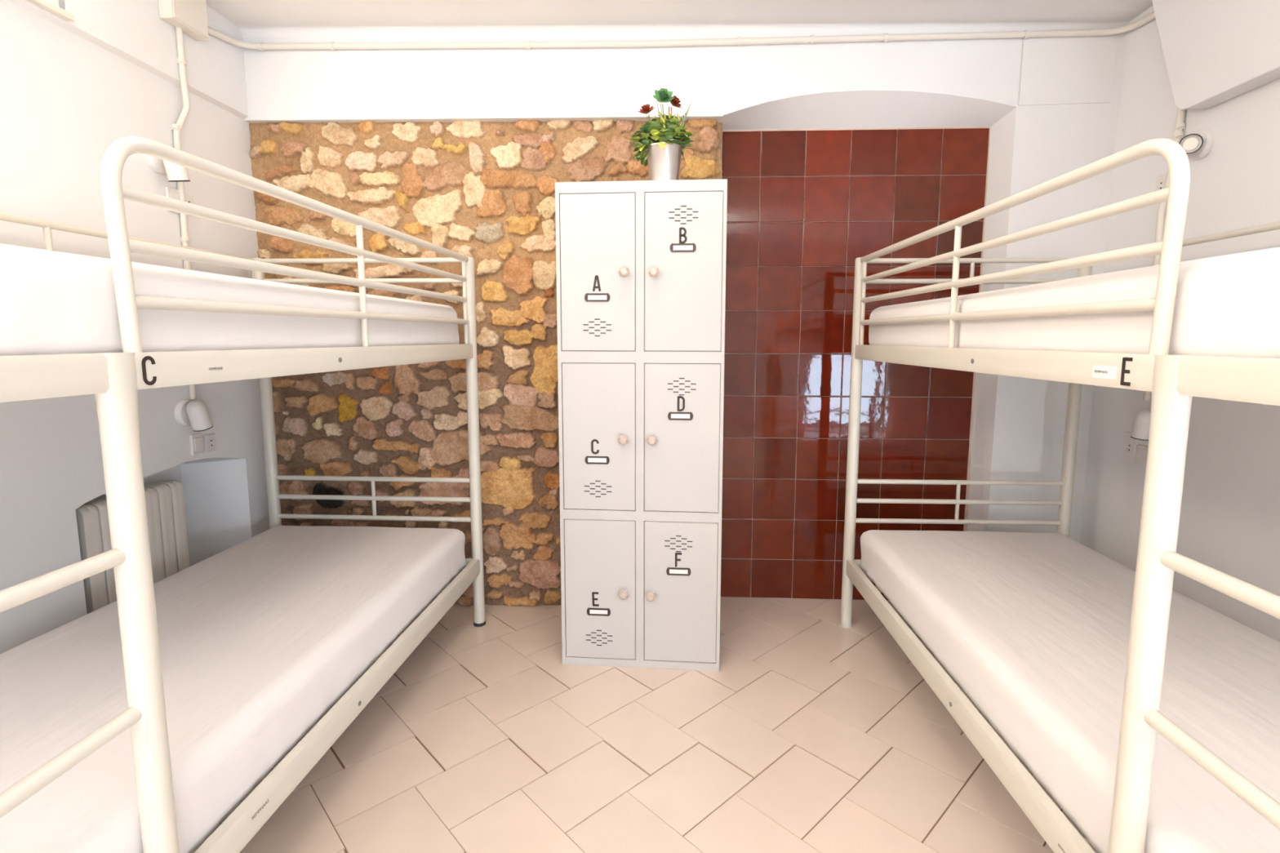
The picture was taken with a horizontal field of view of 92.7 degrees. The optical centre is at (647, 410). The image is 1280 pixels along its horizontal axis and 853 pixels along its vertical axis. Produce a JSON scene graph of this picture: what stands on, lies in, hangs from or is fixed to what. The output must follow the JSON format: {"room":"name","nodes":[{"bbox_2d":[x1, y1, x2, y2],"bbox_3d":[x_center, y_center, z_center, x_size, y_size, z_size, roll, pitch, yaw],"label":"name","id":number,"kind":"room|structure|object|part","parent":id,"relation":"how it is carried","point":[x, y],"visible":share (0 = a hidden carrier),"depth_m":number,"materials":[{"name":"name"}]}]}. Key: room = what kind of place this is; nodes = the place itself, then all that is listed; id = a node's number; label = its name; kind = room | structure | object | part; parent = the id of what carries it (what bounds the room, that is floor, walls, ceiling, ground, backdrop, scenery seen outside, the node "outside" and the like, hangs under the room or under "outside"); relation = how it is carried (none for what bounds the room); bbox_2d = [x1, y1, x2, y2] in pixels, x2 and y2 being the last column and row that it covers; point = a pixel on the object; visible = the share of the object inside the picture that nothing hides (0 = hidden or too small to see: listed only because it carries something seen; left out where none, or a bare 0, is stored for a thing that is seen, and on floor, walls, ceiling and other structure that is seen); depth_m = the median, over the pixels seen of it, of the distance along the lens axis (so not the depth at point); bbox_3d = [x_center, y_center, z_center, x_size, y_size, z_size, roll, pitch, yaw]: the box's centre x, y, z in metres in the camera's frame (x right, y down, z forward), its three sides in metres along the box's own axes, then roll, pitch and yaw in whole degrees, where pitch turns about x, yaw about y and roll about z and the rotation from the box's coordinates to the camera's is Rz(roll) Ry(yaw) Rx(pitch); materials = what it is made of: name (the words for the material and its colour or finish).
{"room":"dormitory","nodes":[
{"label":"dormitory","id":0,"kind":"room"},
{"bbox_2d":[0,0,269,653],"bbox_3d":[-1.997,-0.002,-0.134,0.322,2.535,6.350,0,7,3],"label":"wall","id":1,"kind":"structure","parent":0,"point":[69,91],"depth_m":1.95,"materials":[{"name":"white paint"}]},
{"bbox_2d":[27,0,75,21],"bbox_3d":[-1.810,-1.222,1.000,0.112,0.306,1.642,0,7,3],"label":"window","id":2,"kind":"structure","parent":1,"relation":"in","point":[51,6],"depth_m":1.78,"materials":[{"name":"white"}]},
{"bbox_2d":[75,479,190,613],"bbox_3d":[-1.828,0.642,2.178,0.086,0.716,0.399,0,7,3],"label":"radiator","id":3,"kind":"object","parent":1,"relation":"attached to","point":[164,498],"visible":0.38,"depth_m":2.20,"materials":[{"name":"white metal"}]},
{"bbox_2d":[144,154,190,182],"bbox_3d":[-1.694,-0.877,2.172,0.104,0.135,0.100,0,7,3],"label":"wall lamp","id":4,"kind":"object","parent":1,"relation":"attached to","point":[175,172],"visible":0.59,"depth_m":2.15,"materials":[{"name":"white plastic"}]},
{"bbox_3d":[-1.675,-0.866,2.168,0.064,0.113,0.080,0,7,3],"label":"lamp shade","id":5,"kind":"part","parent":4,"relation":"part of","materials":[{"name":"white plastic"}]},
{"bbox_2d":[164,186,180,213],"bbox_3d":[-1.737,-0.768,2.240,0.014,0.085,0.060,0,7,3],"label":"light switch","id":6,"kind":"object","parent":1,"relation":"attached to","point":[171,193],"visible":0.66,"depth_m":2.23,"materials":[{"name":"white plastic"}]},
{"bbox_2d":[157,0,208,40],"bbox_3d":[-1.691,-1.469,2.224,0.054,0.155,0.170,0,7,3],"label":"junction box","id":7,"kind":"object","parent":1,"relation":"attached to","point":[190,15],"visible":1,"depth_m":2.22,"materials":[{"name":"white plastic"}]},
{"bbox_2d":[170,26,196,399],"bbox_3d":[-1.724,-0.720,2.282,0.038,1.358,0.086,4,8,28],"label":"cable conduit","id":8,"kind":"object","parent":1,"relation":"attached to","point":[176,128],"visible":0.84,"depth_m":2.25,"materials":[{"name":"white plastic"}]},
{"bbox_2d":[185,194,194,204],"bbox_3d":[-1.735,-0.776,2.304,0.013,0.070,0.056,0,7,3],"label":"wall socket","id":9,"kind":"object","parent":1,"relation":"attached to","point":[190,199],"visible":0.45,"depth_m":2.31,"materials":[{"name":"white plastic"}]},
{"bbox_2d":[174,400,213,431],"bbox_3d":[-1.695,0.019,2.300,0.104,0.115,0.114,0,7,3],"label":"wall lamp","id":10,"kind":"object","parent":1,"relation":"attached to","point":[195,414],"visible":1,"depth_m":2.27,"materials":[{"name":"white plastic"}]},
{"bbox_3d":[-1.677,0.021,2.284,0.064,0.114,0.083,0,7,3],"label":"lamp shade","id":11,"kind":"part","parent":10,"relation":"part of","materials":[{"name":"white plastic"}]},
{"bbox_2d":[189,433,204,455],"bbox_3d":[-1.739,0.131,2.357,0.014,0.078,0.056,0,7,3],"label":"light switch","id":12,"kind":"object","parent":1,"relation":"attached to","point":[197,445],"visible":1,"depth_m":2.35,"materials":[{"name":"white plastic"}]},
{"bbox_2d":[203,433,216,452],"bbox_3d":[-1.736,0.130,2.422,0.013,0.068,0.052,0,7,3],"label":"wall socket","id":13,"kind":"object","parent":1,"relation":"attached to","point":[209,440],"visible":1,"depth_m":2.42,"materials":[{"name":"white plastic"}]},
{"bbox_2d":[248,118,722,606],"bbox_3d":[-0.706,-0.170,2.807,2.071,2.207,0.246,0,7,3],"label":"stone wall","id":14,"kind":"structure","parent":0,"point":[484,192],"depth_m":2.72,"materials":[{"name":"beige stone"}]},
{"bbox_2d":[219,602,1062,852],"bbox_3d":[0.767,1.364,0.024,5.850,0.196,6.600,0,7,3],"label":"floor","id":15,"kind":"structure","parent":0,"point":[331,748],"depth_m":1.83,"materials":[{"name":"tile"}]},
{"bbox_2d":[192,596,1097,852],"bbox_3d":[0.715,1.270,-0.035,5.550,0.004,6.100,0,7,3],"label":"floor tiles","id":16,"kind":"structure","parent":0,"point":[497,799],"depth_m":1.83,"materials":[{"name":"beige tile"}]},
{"bbox_2d":[0,136,485,852],"bbox_3d":[-1.247,0.271,1.625,0.955,1.585,2.072,0,7,3],"label":"bunk bed","id":17,"kind":"object","parent":16,"relation":"on","point":[115,380],"visible":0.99,"depth_m":1.09,"materials":[{"name":"beige metal"}]},
{"bbox_3d":[-0.828,0.519,1.017,0.053,1.224,0.054,-6,9,-41],"label":"ladder post","id":18,"kind":"part","parent":17,"relation":"part of","materials":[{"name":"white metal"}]},
{"bbox_2d":[0,244,459,355],"bbox_3d":[-1.241,-0.225,1.563,0.861,0.188,1.935,0,7,3],"label":"mattress","id":19,"kind":"object","parent":17,"relation":"on","point":[51,302],"visible":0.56,"depth_m":1.08,"materials":[{"name":"white fabric"}]},
{"bbox_2d":[0,525,466,852],"bbox_3d":[-1.245,0.695,1.674,0.859,0.191,1.940,0,7,3],"label":"mattress","id":20,"kind":"object","parent":17,"relation":"on","point":[260,637],"visible":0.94,"depth_m":1.50,"materials":[{"name":"white fabric"}]},
{"bbox_3d":[-0.796,-0.130,1.552,0.030,0.059,2.020,0,7,3],"label":"rail","id":21,"kind":"part","parent":17,"relation":"part of","materials":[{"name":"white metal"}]},
{"bbox_3d":[-1.640,0.147,2.651,0.047,1.579,0.047,0,7,3],"label":"post","id":22,"kind":"part","parent":17,"relation":"part of","materials":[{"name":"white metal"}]},
{"bbox_3d":[-0.785,-0.355,1.720,0.025,0.360,1.572,0,7,3],"label":"guard rail","id":23,"kind":"part","parent":17,"relation":"part of","materials":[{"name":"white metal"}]},
{"bbox_3d":[-0.798,0.792,1.660,0.030,0.069,2.020,0,7,3],"label":"rail","id":24,"kind":"part","parent":17,"relation":"part of","materials":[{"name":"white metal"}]},
{"bbox_3d":[-1.191,0.670,2.687,0.862,0.055,0.025,0,7,3],"label":"rail","id":25,"kind":"part","parent":17,"relation":"part of","materials":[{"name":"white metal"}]},
{"bbox_3d":[-0.740,0.154,2.600,0.047,1.579,0.047,0,7,3],"label":"post","id":26,"kind":"part","parent":17,"relation":"part of","materials":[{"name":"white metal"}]},
{"bbox_2d":[555,178,727,671],"bbox_3d":[-0.011,0.068,2.449,0.604,1.801,0.507,1,7,5],"label":"tall cabinet","id":27,"kind":"object","parent":16,"relation":"on","point":[641,264],"visible":1,"depth_m":2.23,"materials":[{"name":"white metal"}]},
{"bbox_3d":[-0.178,-0.490,2.188,0.268,0.551,0.018,1,7,5],"label":"door","id":28,"kind":"part","parent":27,"relation":"part of","materials":[{"name":"white metal"}]},
{"bbox_3d":[-0.179,0.100,2.258,0.268,0.545,0.018,1,7,5],"label":"door","id":29,"kind":"part","parent":27,"relation":"part of","materials":[{"name":"white metal"}]},
{"bbox_3d":[-0.180,0.682,2.326,0.268,0.545,0.018,1,7,5],"label":"door","id":30,"kind":"part","parent":27,"relation":"part of","materials":[{"name":"white metal"}]},
{"bbox_3d":[-0.091,0.691,2.285,0.040,0.040,0.026,1,7,5],"label":"knob","id":31,"kind":"part","parent":27,"relation":"part of","materials":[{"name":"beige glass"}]},
{"bbox_3d":[-0.089,0.108,2.217,0.040,0.040,0.026,1,7,5],"label":"knob","id":32,"kind":"part","parent":27,"relation":"part of","materials":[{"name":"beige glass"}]},
{"bbox_3d":[-0.084,-0.486,2.147,0.040,0.040,0.026,1,7,5],"label":"knob","id":33,"kind":"part","parent":27,"relation":"part of","materials":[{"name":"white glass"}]},
{"bbox_3d":[0.010,0.696,2.278,0.040,0.040,0.026,1,7,5],"label":"knob","id":34,"kind":"part","parent":27,"relation":"part of","materials":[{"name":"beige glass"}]},
{"bbox_3d":[0.015,0.111,2.209,0.040,0.040,0.026,1,7,5],"label":"knob","id":35,"kind":"part","parent":27,"relation":"part of","materials":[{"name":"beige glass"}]},
{"bbox_3d":[0.021,-0.484,2.139,0.040,0.040,0.026,1,7,5],"label":"knob","id":36,"kind":"part","parent":27,"relation":"part of","materials":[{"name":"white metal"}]},
{"bbox_2d":[630,88,706,180],"bbox_3d":[0.079,-1.006,2.267,0.290,0.375,0.186,0,7,3],"label":"potted plant","id":37,"kind":"object","parent":27,"relation":"on","point":[665,144],"visible":1,"depth_m":2.23,"materials":[{"name":"green plant"}]},
{"bbox_3d":[0.060,-0.897,2.281,0.137,0.156,0.137,0,7,3],"label":"pot","id":38,"kind":"part","parent":37,"relation":"part of","materials":[{"name":"ceramic"}]},
{"bbox_3d":[0.123,0.685,2.301,0.272,0.545,0.018,1,7,5],"label":"door","id":39,"kind":"part","parent":27,"relation":"part of","materials":[{"name":"white metal"}]},
{"bbox_3d":[0.124,0.103,2.233,0.272,0.545,0.018,1,7,5],"label":"door","id":40,"kind":"part","parent":27,"relation":"part of","materials":[{"name":"white metal"}]},
{"bbox_3d":[0.126,-0.486,2.164,0.272,0.551,0.018,1,7,5],"label":"door","id":41,"kind":"part","parent":27,"relation":"part of","materials":[{"name":"white metal"}]},
{"bbox_2d":[840,137,1279,852],"bbox_3d":[1.290,0.281,1.583,0.955,1.585,2.072,0,7,2],"label":"bunk bed","id":42,"kind":"object","parent":16,"relation":"on","point":[1172,380],"visible":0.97,"depth_m":1.06,"materials":[{"name":"beige metal"}]},
{"bbox_3d":[0.875,0.158,2.600,0.047,1.579,0.047,0,7,2],"label":"post","id":43,"kind":"part","parent":42,"relation":"part of","materials":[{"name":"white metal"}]},
{"bbox_3d":[1.325,0.680,2.646,0.862,0.055,0.025,0,7,2],"label":"rail","id":44,"kind":"part","parent":42,"relation":"part of","materials":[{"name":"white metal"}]},
{"bbox_3d":[0.838,0.796,1.659,0.030,0.069,2.020,0,7,2],"label":"rail","id":45,"kind":"part","parent":42,"relation":"part of","materials":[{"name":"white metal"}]},
{"bbox_3d":[0.847,-0.352,1.720,0.025,0.360,1.572,0,7,2],"label":"guard rail","id":46,"kind":"part","parent":42,"relation":"part of","materials":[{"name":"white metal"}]},
{"bbox_3d":[0.840,-0.126,1.551,0.030,0.059,2.020,0,7,2],"label":"rail","id":47,"kind":"part","parent":42,"relation":"part of","materials":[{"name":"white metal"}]},
{"bbox_2d":[860,529,1279,852],"bbox_3d":[1.285,0.705,1.633,0.859,0.192,1.940,0,7,2],"label":"mattress","id":48,"kind":"object","parent":42,"relation":"on","point":[1033,628],"visible":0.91,"depth_m":1.51,"materials":[{"name":"white fabric"}]},
{"bbox_2d":[868,247,1279,358],"bbox_3d":[1.285,-0.215,1.522,0.859,0.188,1.935,0,7,2],"label":"mattress","id":49,"kind":"object","parent":42,"relation":"on","point":[1227,305],"visible":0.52,"depth_m":1.08,"materials":[{"name":"white fabric"}]},
{"bbox_3d":[1.776,0.163,2.569,0.047,1.579,0.047,0,7,2],"label":"post","id":50,"kind":"part","parent":42,"relation":"part of","materials":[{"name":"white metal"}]},
{"bbox_3d":[0.814,0.522,1.016,0.054,1.224,0.053,-6,9,-43],"label":"ladder post","id":51,"kind":"part","parent":42,"relation":"part of","materials":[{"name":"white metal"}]},
{"bbox_2d":[205,0,1152,26],"bbox_3d":[0.772,-1.330,-0.293,5.850,0.150,6.600,0,7,3],"label":"ceiling","id":52,"kind":"structure","parent":0,"point":[242,13],"depth_m":2.41,"materials":[{"name":"paint"}]},
{"bbox_2d":[243,32,1124,542],"bbox_3d":[0.122,-0.349,2.851,4.280,2.535,0.450,0,7,3],"label":"wall","id":53,"kind":"structure","parent":0,"point":[1019,423],"depth_m":2.57,"materials":[{"name":"white paint"}]},
{"bbox_2d":[208,11,1155,50],"bbox_3d":[0.119,-1.501,2.420,3.662,0.098,0.275,0,7,0],"label":"cable conduit","id":54,"kind":"object","parent":53,"relation":"attached to","point":[1024,34],"visible":1,"depth_m":2.51,"materials":[{"name":"white plastic"}]},
{"bbox_2d":[238,21,1129,37],"bbox_3d":[0.116,-1.571,2.521,3.683,0.030,0.030,0,7,1],"label":"trim","id":55,"kind":"structure","parent":53,"relation":"attached to","point":[921,27],"depth_m":2.53,"materials":[{"name":"white paint"}]},
{"bbox_2d":[721,126,991,600],"bbox_3d":[0.916,-0.172,2.837,1.227,2.190,0.016,0,7,3],"label":"grout","id":56,"kind":"structure","parent":53,"relation":"attached to","point":[966,517],"depth_m":2.82,"materials":[{"name":"tile"}]},
{"bbox_2d":[721,90,1015,130],"bbox_3d":[0.931,-1.290,2.618,1.221,0.107,0.159,0,7,3],"label":"arch","id":57,"kind":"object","parent":53,"relation":"attached to","point":[851,108],"depth_m":2.62,"materials":[{"name":"white paint"}]},
{"bbox_2d":[1018,34,1117,106],"bbox_3d":[1.737,-1.409,2.532,0.381,0.287,0.014,0,7,1],"label":"wall panel","id":58,"kind":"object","parent":53,"relation":"attached to","point":[1055,70],"depth_m":2.53,"materials":[{"name":"white paint"}]},
{"bbox_2d":[720,128,989,599],"bbox_3d":[0.913,-0.162,2.825,1.160,2.167,0.003,0,7,3],"label":"tiled wall","id":59,"kind":"structure","parent":0,"point":[965,150],"depth_m":2.81,"materials":[{"name":"brown tile"}]},
{"bbox_2d":[1080,5,1279,641],"bbox_3d":[2.004,-0.192,1.553,0.200,2.535,2.590,0,7,3],"label":"wall","id":60,"kind":"structure","parent":0,"point":[1229,524],"depth_m":2.11,"materials":[{"name":"white paint"}]},
{"bbox_2d":[1122,431,1138,464],"bbox_3d":[1.936,0.151,2.448,0.013,0.120,0.066,0,7,3],"label":"wall socket","id":61,"kind":"object","parent":60,"relation":"attached to","point":[1130,448],"visible":0.91,"depth_m":2.44,"materials":[{"name":"white plastic"}]},
{"bbox_2d":[1130,409,1151,440],"bbox_3d":[1.885,0.054,2.310,0.104,0.112,0.100,0,7,3],"label":"wall lamp","id":62,"kind":"object","parent":60,"relation":"attached to","point":[1141,424],"visible":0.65,"depth_m":2.28,"materials":[{"name":"white plastic"}]},
{"bbox_2d":[1135,444,1147,465],"bbox_3d":[1.932,0.175,2.375,0.014,0.072,0.075,0,7,3],"label":"light switch","id":63,"kind":"object","parent":60,"relation":"attached to","point":[1142,451],"visible":0.55,"depth_m":2.38,"materials":[{"name":"white plastic"}]},
{"bbox_2d":[1155,173,1166,191],"bbox_3d":[1.936,-0.844,2.297,0.013,0.078,0.062,0,7,3],"label":"wall socket","id":64,"kind":"object","parent":60,"relation":"attached to","point":[1160,180],"visible":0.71,"depth_m":2.30,"materials":[{"name":"white plastic"}]},
{"bbox_2d":[1142,107,1186,400],"bbox_3d":[1.924,-0.598,2.280,0.031,1.131,0.077,0,7,3],"label":"cable conduit","id":65,"kind":"object","parent":60,"relation":"attached to","point":[1180,125],"visible":0.45,"depth_m":2.28,"materials":[{"name":"white plastic"}]},
{"bbox_2d":[1178,128,1213,159],"bbox_3d":[1.886,-0.927,2.129,0.100,0.100,0.116,0,7,3],"label":"wall lamp","id":66,"kind":"object","parent":60,"relation":"attached to","point":[1197,145],"visible":0.85,"depth_m":2.10,"materials":[{"name":"white plastic"}]},
{"bbox_3d":[1.866,-0.915,2.099,0.048,0.047,0.012,5,8,36],"label":"bulb","id":67,"kind":"part","parent":66,"relation":"part of","materials":[{"name":"white glass"}]},
{"bbox_3d":[1.888,-0.922,2.127,0.063,0.072,0.099,5,8,37],"label":"lamp shade","id":68,"kind":"part","parent":66,"relation":"part of","materials":[{"name":"white plastic"}]},
{"bbox_2d":[1151,0,1279,110],"bbox_3d":[1.860,-1.191,1.295,0.078,0.490,2.019,0,7,3],"label":"air conditioner","id":69,"kind":"object","parent":60,"relation":"attached to","point":[1215,52],"visible":1,"depth_m":1.99,"materials":[{"name":"white paint"}]}
]}

